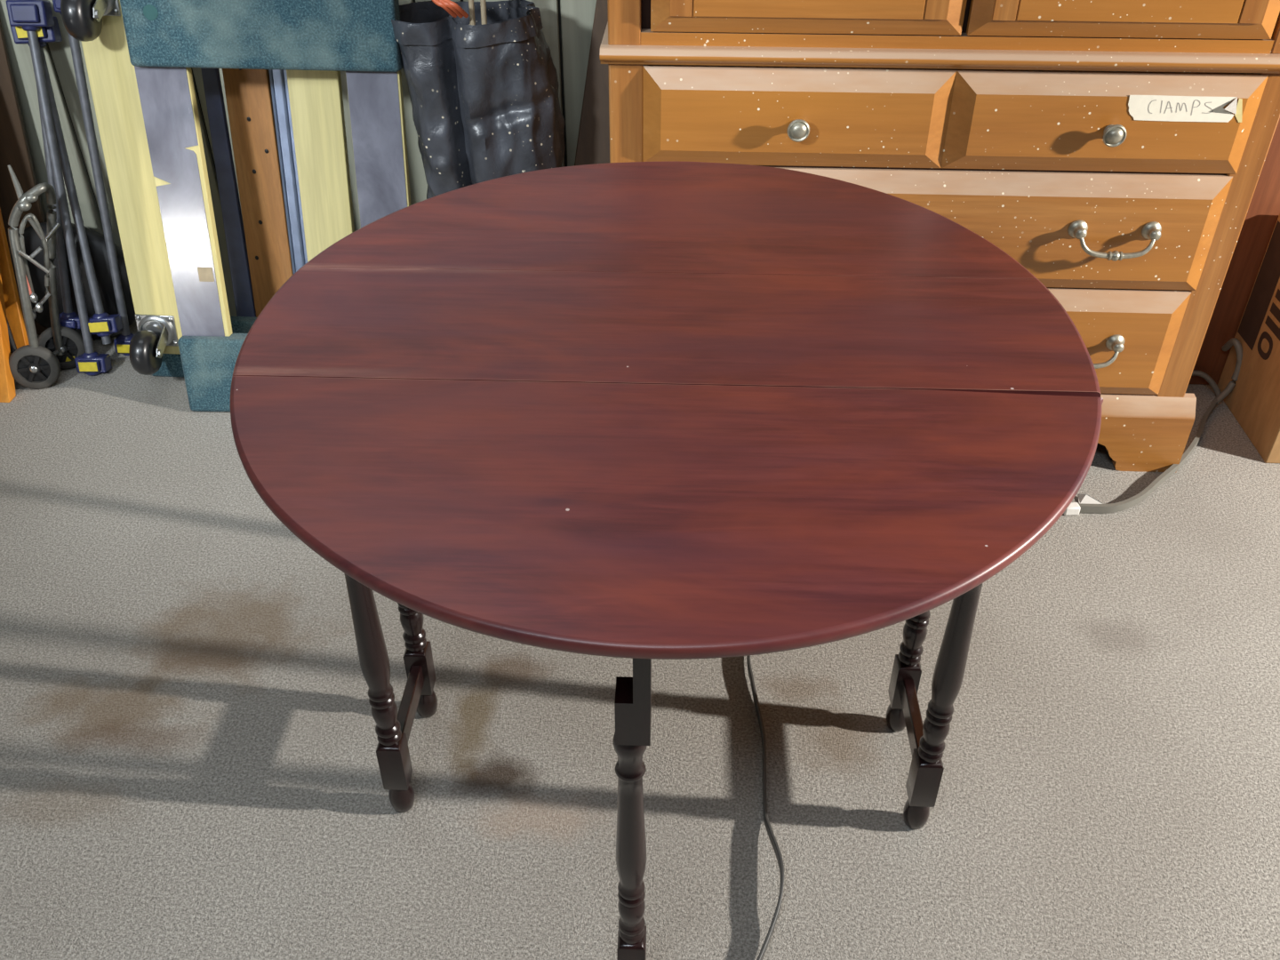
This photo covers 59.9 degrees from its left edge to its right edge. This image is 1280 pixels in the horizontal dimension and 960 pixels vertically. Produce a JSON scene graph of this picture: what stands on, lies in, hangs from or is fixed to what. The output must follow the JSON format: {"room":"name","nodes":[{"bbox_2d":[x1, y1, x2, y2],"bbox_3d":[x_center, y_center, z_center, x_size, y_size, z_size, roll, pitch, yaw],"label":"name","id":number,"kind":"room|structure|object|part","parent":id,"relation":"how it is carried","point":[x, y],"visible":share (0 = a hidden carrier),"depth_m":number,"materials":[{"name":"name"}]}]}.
{"room":"garage workshop","nodes":[
{"label":"garage workshop","id":0,"kind":"room"},
{"bbox_2d":[0,0,596,316],"bbox_3d":[0.431,-1.359,2.042,6.700,2.400,0.120,1,37,2],"label":"wall","id":1,"kind":"structure","parent":0,"point":[567,25],"depth_m":2.44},
{"bbox_3d":[-1.341,-1.367,2.056,0.144,2.396,0.012,1,37,2],"label":"wall panel","id":2,"kind":"part","parent":1,"relation":"part of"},
{"bbox_3d":[-1.216,-1.364,2.052,0.094,2.396,0.012,1,37,2],"label":"wall panel","id":3,"kind":"part","parent":1,"relation":"part of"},
{"bbox_3d":[-1.066,-1.361,2.047,0.194,2.396,0.012,1,37,2],"label":"wall panel","id":4,"kind":"part","parent":1,"relation":"part of","materials":[{"name":"beige wood"}]},
{"bbox_3d":[-0.856,-1.356,2.040,0.214,2.396,0.012,1,37,2],"label":"wall panel","id":5,"kind":"part","parent":1,"relation":"part of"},
{"bbox_3d":[-0.681,-1.352,2.034,0.124,2.396,0.012,1,37,2],"label":"wall panel","id":6,"kind":"part","parent":1,"relation":"part of","materials":[{"name":"beige wood"}]},
{"bbox_3d":[-0.541,-1.349,2.030,0.144,2.396,0.012,1,37,2],"label":"wall panel","id":7,"kind":"part","parent":1,"relation":"part of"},
{"bbox_3d":[-0.417,-1.346,2.026,0.094,2.396,0.012,1,37,2],"label":"wall panel","id":8,"kind":"part","parent":1,"relation":"part of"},
{"bbox_3d":[-0.267,-1.343,2.021,0.194,2.396,0.012,1,37,2],"label":"wall panel","id":9,"kind":"part","parent":1,"relation":"part of","materials":[{"name":"white paint"}]},
{"bbox_3d":[-0.092,-1.339,2.015,0.144,2.396,0.012,1,37,2],"label":"wall panel","id":10,"kind":"part","parent":1,"relation":"part of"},
{"bbox_2d":[0,320,1279,959],"bbox_3d":[0.343,0.973,0.952,6.700,0.050,4.650,1,37,2],"label":"floor","id":11,"kind":"structure","parent":0,"point":[189,769],"depth_m":1.66,"materials":[{"name":"concrete"}]},
{"bbox_2d":[0,268,15,402],"bbox_3d":[-1.496,-0.510,2.393,0.218,0.620,0.295,1,37,2],"label":"board","id":12,"kind":"object","parent":11,"relation":"on","point":[7,388],"visible":1,"depth_m":2.44,"materials":[{"name":"brown wood"}]},
{"bbox_2d":[6,317,16,354],"bbox_3d":[-1.438,-0.389,2.490,0.018,0.296,0.202,-18,40,-22],"label":"bar","id":13,"kind":"object","parent":11,"relation":"on","point":[12,346],"visible":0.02,"depth_m":2.49,"materials":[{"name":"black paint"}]},
{"bbox_2d":[0,208,28,349],"bbox_3d":[-1.425,-0.559,2.459,0.037,0.620,0.310,-7,37,-10],"label":"batten","id":14,"kind":"object","parent":11,"relation":"on","point":[13,310],"visible":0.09,"depth_m":2.49,"materials":[{"name":"brown wood"}]},
{"bbox_2d":[0,18,47,335],"bbox_3d":[-1.447,-0.824,2.415,0.265,1.100,0.103,1,37,2],"label":"board","id":15,"kind":"object","parent":11,"relation":"on","point":[14,149],"visible":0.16,"depth_m":2.46,"materials":[{"name":"brown wood"}]},
{"bbox_2d":[7,165,85,389],"bbox_3d":[-1.319,-0.434,2.405,0.193,0.484,0.110,-11,38,-14],"label":"hand truck","id":16,"kind":"object","parent":11,"relation":"on","point":[37,364],"visible":1,"depth_m":2.44,"materials":[{"name":"metal"}]},
{"bbox_3d":[-1.288,-0.610,2.301,0.016,0.077,0.047,-17,40,-21],"label":"handle rod","id":17,"kind":"part","parent":16,"relation":"part of","materials":[{"name":"silver metal"}]},
{"bbox_3d":[-1.301,-0.482,2.384,0.066,0.188,0.023,-18,40,-22],"label":"frame","id":18,"kind":"part","parent":16,"relation":"part of","materials":[{"name":"silver metal"}]},
{"bbox_3d":[-1.293,-0.441,2.414,0.114,0.405,0.129,1,37,2],"label":"frame","id":19,"kind":"part","parent":16,"relation":"part of","materials":[{"name":"silver metal"}]},
{"bbox_2d":[36,87,80,361],"bbox_3d":[-1.298,-0.634,2.435,0.066,0.781,0.235,7,37,9],"label":"clamp","id":20,"kind":"object","parent":11,"relation":"on","point":[68,318],"visible":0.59,"depth_m":2.50,"materials":[{"name":"black metal"}]},
{"bbox_2d":[6,0,111,375],"bbox_3d":[-1.252,-0.628,2.393,0.077,0.816,0.256,1,37,2],"label":"clamp","id":21,"kind":"object","parent":11,"relation":"on","point":[30,15],"visible":1,"depth_m":2.37,"materials":[{"name":"black metal"}]},
{"bbox_2d":[8,16,122,343],"bbox_3d":[-1.245,-0.657,2.415,0.089,0.717,0.243,-6,37,-8],"label":"clamp","id":22,"kind":"object","parent":11,"relation":"on","point":[101,324],"visible":0.7,"depth_m":2.43,"materials":[{"name":"black metal"}]},
{"bbox_2d":[8,222,135,339],"bbox_3d":[-1.321,-0.462,2.598,0.332,0.300,0.116,1,37,2],"label":"cloth bundle","id":23,"kind":"object","parent":11,"relation":"on","point":[96,240],"visible":0.34,"depth_m":2.54,"materials":[{"name":"black fabric"}]},
{"bbox_2d":[52,0,134,355],"bbox_3d":[-1.191,-0.659,2.439,0.062,0.816,0.184,9,38,12],"label":"clamp","id":24,"kind":"object","parent":11,"relation":"on","point":[122,342],"visible":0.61,"depth_m":2.45,"materials":[{"name":"black metal"}]},
{"bbox_2d":[60,0,354,377],"bbox_3d":[-0.848,-0.583,2.287,0.540,0.900,0.273,1,37,1],"label":"carpeted dolly","id":25,"kind":"object","parent":11,"relation":"on","point":[316,98],"visible":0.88,"depth_m":2.28,"materials":[{"name":"yellow wood"}]},
{"bbox_3d":[-1.041,-0.642,2.294,0.112,0.815,0.022,2,29,0],"label":"rail","id":26,"kind":"part","parent":25,"relation":"part of","materials":[{"name":"yellow wood"}]},
{"bbox_3d":[-0.653,-0.602,2.308,0.102,0.870,0.022,2,29,0],"label":"rail","id":27,"kind":"part","parent":25,"relation":"part of","materials":[{"name":"yellow wood"}]},
{"bbox_2d":[200,67,255,317],"bbox_3d":[-0.889,-0.688,2.356,0.047,0.950,0.134,8,37,11],"label":"board","id":28,"kind":"object","parent":11,"relation":"on","point":[233,223],"visible":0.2,"depth_m":2.39,"materials":[{"name":"paint"}]},
{"bbox_2d":[222,68,293,317],"bbox_3d":[-0.814,-0.686,2.354,0.129,0.950,0.124,1,37,2],"label":"plank","id":29,"kind":"object","parent":11,"relation":"on","point":[248,92],"visible":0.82,"depth_m":2.37,"materials":[{"name":"brown wood"}]},
{"bbox_2d":[120,0,411,411],"bbox_3d":[-0.716,-0.546,2.240,0.530,0.886,0.190,0,37,0],"label":"carpeted dolly","id":30,"kind":"object","parent":11,"relation":"on","point":[165,39],"visible":0.74,"depth_m":2.14,"materials":[{"name":"green carpet"}]},
{"bbox_3d":[-0.918,-0.553,2.247,0.101,0.557,0.022,1,27,0],"label":"rail","id":31,"kind":"part","parent":30,"relation":"part of","materials":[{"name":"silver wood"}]},
{"bbox_3d":[-0.516,-0.545,2.251,0.102,0.557,0.022,1,27,0],"label":"rail","id":32,"kind":"part","parent":30,"relation":"part of","materials":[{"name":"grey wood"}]},
{"bbox_2d":[268,69,307,273],"bbox_3d":[-0.735,-0.685,2.351,0.052,0.950,0.138,13,39,17],"label":"channel","id":33,"kind":"object","parent":11,"relation":"on","point":[278,77],"visible":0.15,"depth_m":2.36,"materials":[{"name":"metal"}]},
{"bbox_2d":[391,0,565,199],"bbox_3d":[-0.316,-0.580,2.342,0.326,0.793,0.247,1,37,2],"label":"tool bag","id":34,"kind":"object","parent":11,"relation":"on","point":[485,105],"visible":0.53,"depth_m":2.14,"materials":[{"name":"black leather"}]},
{"bbox_2d":[432,0,468,17],"bbox_3d":[-0.360,-0.879,2.049,0.080,0.056,0.029,1,37,2],"label":"rope","id":35,"kind":"object","parent":34,"relation":"on","point":[452,8],"visible":1,"depth_m":2.04,"materials":[{"name":"fabric"}]},
{"bbox_2d":[468,0,475,24],"bbox_3d":[-0.317,-0.921,2.076,0.010,0.136,0.035,-1,37,-1],"label":"wooden dowel","id":36,"kind":"object","parent":34,"relation":"in","point":[471,6],"visible":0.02,"depth_m":2.09,"materials":[{"name":"beige wood"}]},
{"bbox_2d":[480,0,487,24],"bbox_3d":[-0.296,-0.924,2.082,0.010,0.136,0.040,0,37,0],"label":"wooden dowel","id":37,"kind":"object","parent":34,"relation":"in","point":[483,3],"visible":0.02,"depth_m":2.10,"materials":[{"name":"beige wood"}]},
{"bbox_2d":[574,0,610,165],"bbox_3d":[-0.082,-0.747,2.308,0.101,1.100,0.324,24,43,29],"label":"strip","id":38,"kind":"object","parent":11,"relation":"on","point":[593,144],"visible":0.12,"depth_m":2.31,"materials":[{"name":"brown wood"}]},
{"bbox_2d":[230,161,1103,959],"bbox_3d":[0.026,0.128,1.430,0.905,0.740,0.988,1,37,2],"label":"table","id":39,"kind":"object","parent":11,"relation":"on","point":[641,412],"visible":1,"depth_m":1.09,"materials":[{"name":"brown wood"}]},
{"bbox_3d":[-0.339,0.178,1.378,0.037,0.721,0.037,1,37,2],"label":"leg","id":40,"kind":"part","parent":39,"relation":"part of","materials":[{"name":"brown wood"}]},
{"bbox_3d":[-0.332,0.074,1.519,0.037,0.721,0.037,1,37,2],"label":"leg","id":41,"kind":"part","parent":39,"relation":"part of","materials":[{"name":"brown wood"}]},
{"bbox_3d":[-0.008,0.349,1.147,0.037,0.721,0.034,1,37,2],"label":"gate leg","id":42,"kind":"part","parent":39,"relation":"part of","materials":[{"name":"brown wood"}]},
{"bbox_3d":[0.393,0.090,1.496,0.037,0.721,0.037,1,37,2],"label":"leg","id":43,"kind":"part","parent":39,"relation":"part of","materials":[{"name":"brown wood"}]},
{"bbox_3d":[0.386,0.195,1.354,0.037,0.721,0.037,1,37,2],"label":"leg","id":44,"kind":"part","parent":39,"relation":"part of","materials":[{"name":"brown wood"}]},
{"bbox_2d":[746,655,783,959],"bbox_3d":[0.177,0.439,1.603,0.057,0.032,0.921,3,37,4],"label":"cable","id":45,"kind":"object","parent":11,"relation":"on","point":[768,827],"visible":0.9,"depth_m":1.55,"materials":[{"name":"grey plastic"}]},
{"bbox_2d":[599,0,1279,472],"bbox_3d":[0.514,-0.931,1.876,1.174,1.910,0.524,2,37,2],"label":"dresser","id":46,"kind":"object","parent":11,"relation":"on","point":[1010,122],"visible":0.45,"depth_m":1.85,"materials":[{"name":"brown wood"}]},
{"bbox_3d":[0.264,-0.587,1.856,0.038,0.038,0.033,2,37,2],"label":"knob","id":47,"kind":"part","parent":46,"relation":"part of","materials":[{"name":"grey metal"}]},
{"bbox_3d":[0.266,-1.121,1.498,0.499,0.996,0.030,2,37,2],"label":"cabinet door","id":48,"kind":"part","parent":46,"relation":"part of","materials":[{"name":"brown wood"}]},
{"bbox_3d":[0.265,-1.090,1.500,0.363,0.887,0.004,2,37,2],"label":"door panel","id":49,"kind":"part","parent":46,"relation":"part of","materials":[{"name":"brown wood"}]},
{"bbox_3d":[0.515,-0.816,1.983,1.138,0.028,0.489,2,37,2],"label":"waist moulding","id":50,"kind":"part","parent":46,"relation":"part of","materials":[{"name":"brown wood"}]},
{"bbox_3d":[0.511,-0.602,1.866,1.014,0.165,0.031,2,37,2],"label":"drawer","id":51,"kind":"part","parent":46,"relation":"part of","materials":[{"name":"brown wood"}]},
{"bbox_3d":[0.506,-0.712,1.805,1.010,0.022,0.022,2,37,2],"label":"rail","id":52,"kind":"part","parent":46,"relation":"part of","materials":[{"name":"brown wood"}]},
{"bbox_3d":[0.512,-0.684,1.832,1.020,0.006,0.024,2,37,2],"label":"rail","id":53,"kind":"part","parent":46,"relation":"part of","materials":[{"name":"brown wood"}]},
{"bbox_3d":[0.512,-0.546,1.934,1.020,0.006,0.024,2,37,2],"label":"rail","id":54,"kind":"part","parent":46,"relation":"part of","materials":[{"name":"brown wood"}]},
{"bbox_3d":[0.510,-0.445,1.982,1.010,0.215,0.031,2,37,2],"label":"drawer","id":55,"kind":"part","parent":46,"relation":"part of","materials":[{"name":"brown wood"}]},
{"bbox_3d":[0.824,-0.237,2.072,0.161,0.060,0.044,2,37,2],"label":"bail handle","id":56,"kind":"part","parent":46,"relation":"part of","materials":[{"name":"grey metal"}]},
{"bbox_3d":[0.830,-0.416,1.939,0.161,0.060,0.044,2,37,2],"label":"bail handle","id":57,"kind":"part","parent":46,"relation":"part of","materials":[{"name":"grey metal"}]},
{"bbox_3d":[0.781,-0.571,1.834,0.038,0.038,0.033,2,37,2],"label":"knob","id":58,"kind":"part","parent":46,"relation":"part of","materials":[{"name":"grey metal"}]},
{"bbox_3d":[0.512,-0.370,2.065,1.020,0.005,0.024,2,37,2],"label":"rail","id":59,"kind":"part","parent":46,"relation":"part of","materials":[{"name":"brown wood"}]},
{"bbox_3d":[0.507,-0.267,2.115,1.004,0.220,0.031,2,37,2],"label":"drawer","id":60,"kind":"part","parent":46,"relation":"part of","materials":[{"name":"brown wood"}]},
{"bbox_3d":[0.763,-1.106,1.477,0.476,0.996,0.030,2,37,2],"label":"cabinet door","id":61,"kind":"part","parent":46,"relation":"part of","materials":[{"name":"brown wood"}]},
{"bbox_3d":[0.762,-1.075,1.480,0.341,0.887,0.004,2,37,2],"label":"door panel","id":62,"kind":"part","parent":46,"relation":"part of","materials":[{"name":"brown wood"}]},
{"bbox_3d":[0.504,-0.161,2.193,1.158,0.038,0.036,2,37,2],"label":"moulding","id":63,"kind":"part","parent":46,"relation":"part of","materials":[{"name":"brown wood"}]},
{"bbox_2d":[1128,95,1242,122],"bbox_3d":[0.893,-0.605,1.815,0.192,0.042,0.009,2,37,3],"label":"label","id":64,"kind":"object","parent":46,"relation":"attached to","point":[1144,108],"visible":1,"depth_m":1.82,"materials":[{"name":"white paper"}]},
{"bbox_2d":[1063,337,1242,515],"bbox_3d":[1.066,-0.105,2.268,0.124,0.182,0.658,27,45,32],"label":"extension cord","id":65,"kind":"object","parent":11,"relation":"on","point":[1087,504],"visible":0.86,"depth_m":2.21,"materials":[{"name":"grey plastic"}]},
{"bbox_2d":[1188,118,1279,384],"bbox_3d":[1.318,-0.722,2.146,0.385,1.250,0.020,1,37,2],"label":"wood panel","id":66,"kind":"object","parent":11,"relation":"on","point":[1263,212],"visible":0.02,"depth_m":2.34,"materials":[{"name":"brown wood"}]},
{"bbox_2d":[1217,213,1279,463],"bbox_3d":[1.484,-0.282,2.246,0.401,0.424,0.285,2,37,3],"label":"cardboard box","id":67,"kind":"object","parent":11,"relation":"on","point":[1254,400],"visible":0.92,"depth_m":2.30,"materials":[{"name":"brown cardboard"}]}
]}

